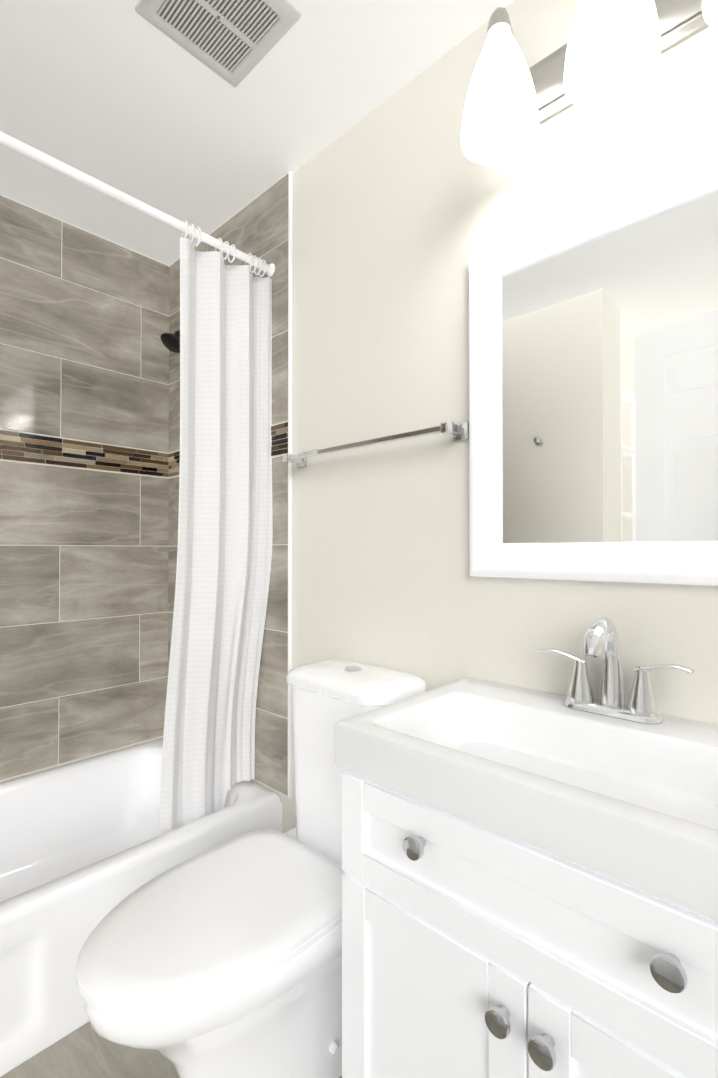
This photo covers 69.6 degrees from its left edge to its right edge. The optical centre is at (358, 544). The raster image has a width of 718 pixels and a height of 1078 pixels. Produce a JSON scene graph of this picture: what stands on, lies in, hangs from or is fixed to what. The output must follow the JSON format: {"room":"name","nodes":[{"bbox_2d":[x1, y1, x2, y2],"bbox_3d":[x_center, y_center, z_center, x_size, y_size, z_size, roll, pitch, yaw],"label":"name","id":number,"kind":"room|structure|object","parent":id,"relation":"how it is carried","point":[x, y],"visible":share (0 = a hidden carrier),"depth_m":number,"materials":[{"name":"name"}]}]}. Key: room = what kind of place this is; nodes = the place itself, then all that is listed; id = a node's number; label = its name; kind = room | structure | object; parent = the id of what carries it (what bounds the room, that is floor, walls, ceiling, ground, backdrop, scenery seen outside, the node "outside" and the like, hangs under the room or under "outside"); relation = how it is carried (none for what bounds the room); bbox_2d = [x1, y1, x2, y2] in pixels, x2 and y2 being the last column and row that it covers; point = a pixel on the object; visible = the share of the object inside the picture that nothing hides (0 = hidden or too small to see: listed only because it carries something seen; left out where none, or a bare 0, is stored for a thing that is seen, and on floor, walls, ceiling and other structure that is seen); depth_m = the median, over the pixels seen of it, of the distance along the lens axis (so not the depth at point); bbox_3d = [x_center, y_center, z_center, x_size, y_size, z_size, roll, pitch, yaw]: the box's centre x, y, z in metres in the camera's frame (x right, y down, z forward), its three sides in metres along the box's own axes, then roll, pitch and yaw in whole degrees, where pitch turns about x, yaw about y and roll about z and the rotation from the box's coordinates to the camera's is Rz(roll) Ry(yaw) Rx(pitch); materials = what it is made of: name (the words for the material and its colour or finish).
{"room":"bathroom","nodes":[
{"label":"bathroom","id":0,"kind":"room"},
{"bbox_2d":[0,736,162,781],"bbox_3d":[-1.662,-0.027,1.506,0.120,2.440,2.270,-1,-1,43],"label":"wall","id":1,"kind":"structure","parent":0,"point":[79,760],"depth_m":2.01,"materials":[{"name":"paint"}]},
{"bbox_2d":[0,195,169,780],"bbox_3d":[-1.356,-0.206,1.737,0.013,2.075,1.518,-1,-1,43],"label":"wall tile","id":2,"kind":"structure","parent":1,"relation":"attached to","point":[84,420],"depth_m":2.01,"materials":[{"name":"tile"}]},
{"bbox_2d":[0,1022,341,1077],"bbox_3d":[-0.385,1.177,0.380,1.650,0.006,2.146,-1,-1,43],"label":"floor","id":3,"kind":"structure","parent":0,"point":[86,1050],"depth_m":1.18,"materials":[{"name":"tile"}]},
{"bbox_2d":[76,660,426,1077],"bbox_3d":[-0.198,0.753,1.136,0.378,0.872,0.772,-1,-1,43],"label":"toilet","id":4,"kind":"object","parent":3,"relation":"on","point":[223,960],"visible":0.85,"depth_m":1.01,"materials":[{"name":"white ceramic"}]},
{"bbox_2d":[335,678,717,1077],"bbox_3d":[0.363,0.751,0.827,0.720,0.870,0.477,-1,-1,43],"label":"bathroom vanity","id":5,"kind":"object","parent":3,"relation":"on","point":[529,883],"visible":1,"depth_m":0.74,"materials":[{"name":"white paint"}]},
{"bbox_2d":[537,617,694,724],"bbox_3d":[0.446,0.225,0.943,0.273,0.182,0.142,-1,-1,43],"label":"faucet","id":6,"kind":"object","parent":5,"relation":"on","point":[641,706],"visible":1,"depth_m":0.96,"materials":[{"name":"silver metal"}]},
{"bbox_2d":[0,0,513,265],"bbox_3d":[-0.679,-1.316,0.683,2.700,0.120,2.390,-1,-1,43],"label":"ceiling","id":7,"kind":"structure","parent":0,"point":[123,96],"depth_m":1.45,"materials":[{"name":"paint"}]},
{"bbox_2d":[135,0,300,86],"bbox_3d":[-0.330,-1.243,1.212,0.277,0.013,0.276,-1,-1,43],"label":"ceiling vent","id":8,"kind":"object","parent":7,"relation":"in","point":[233,43],"visible":1,"depth_m":1.24,"materials":[{"name":"grey"}]},
{"bbox_2d":[251,0,717,832],"bbox_3d":[0.096,-0.027,1.498,2.700,2.440,0.120,-1,-1,43],"label":"wall","id":9,"kind":"structure","parent":0,"point":[403,206],"depth_m":1.33,"materials":[{"name":"paint"}]},
{"bbox_2d":[0,131,274,276],"bbox_3d":[-0.816,-0.955,1.238,0.052,0.052,1.517,-1,-1,43],"label":"curtain rod","id":10,"kind":"object","parent":9,"relation":"attached to","point":[16,145],"visible":0.96,"depth_m":1.40,"materials":[{"name":"white metal"}]},
{"bbox_2d":[160,220,272,834],"bbox_3d":[-0.452,-0.038,1.669,0.118,1.866,0.366,-1,-1,43],"label":"shower curtain","id":11,"kind":"object","parent":10,"relation":"hanging from","point":[225,537],"visible":1,"depth_m":1.64,"materials":[{"name":"fabric"}]},
{"bbox_2d":[168,173,288,796],"bbox_3d":[-0.535,-0.203,1.999,0.830,2.075,0.013,-1,-1,43],"label":"wall tile","id":12,"kind":"structure","parent":9,"relation":"attached to","point":[258,226],"depth_m":1.77,"materials":[{"name":"tile"}]},
{"bbox_2d":[160,330,179,352],"bbox_3d":[-0.635,-0.782,1.939,0.086,0.145,0.219,-1,-1,43],"label":"shower head","id":13,"kind":"object","parent":12,"relation":"attached to","point":[170,342],"visible":0.42,"depth_m":1.88},
{"bbox_2d":[288,171,292,796],"bbox_3d":[-0.229,-0.206,1.712,0.008,2.075,0.013,-1,-1,43],"label":"trim","id":14,"kind":"structure","parent":9,"relation":"attached to","point":[290,493],"depth_m":1.71,"materials":[{"name":"white"}]},
{"bbox_2d":[283,421,468,467],"bbox_3d":[0.010,-0.276,1.448,0.639,0.044,0.074,-1,-1,43],"label":"towel rail","id":15,"kind":"object","parent":9,"relation":"attached to","point":[459,431],"visible":1,"depth_m":1.34,"materials":[{"name":"silver metal"}]},
{"bbox_2d":[461,0,717,164],"bbox_3d":[0.465,-0.971,0.936,0.610,0.265,0.212,-1,-1,43],"label":"sconce","id":16,"kind":"object","parent":9,"relation":"attached to","point":[609,52],"visible":1,"depth_m":0.98,"materials":[{"name":"white glass"}]},
{"bbox_2d":[469,144,717,585],"bbox_3d":[0.519,-0.312,1.004,0.688,0.770,0.028,-1,-1,43],"label":"mirror","id":17,"kind":"object","parent":9,"relation":"attached to","point":[593,390],"visible":1,"depth_m":1.04,"materials":[{"name":"white mirror"}]},
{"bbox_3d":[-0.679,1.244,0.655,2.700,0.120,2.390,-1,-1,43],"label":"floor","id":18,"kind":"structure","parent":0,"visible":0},
{"bbox_2d":[0,738,282,1076],"bbox_3d":[-1.067,1.013,1.451,0.803,0.360,1.514,-1,-1,43],"label":"bathtub","id":19,"kind":"object","parent":18,"relation":"on","point":[86,847],"visible":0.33,"depth_m":1.58,"materials":[{"name":"white ceramic"}]}
]}

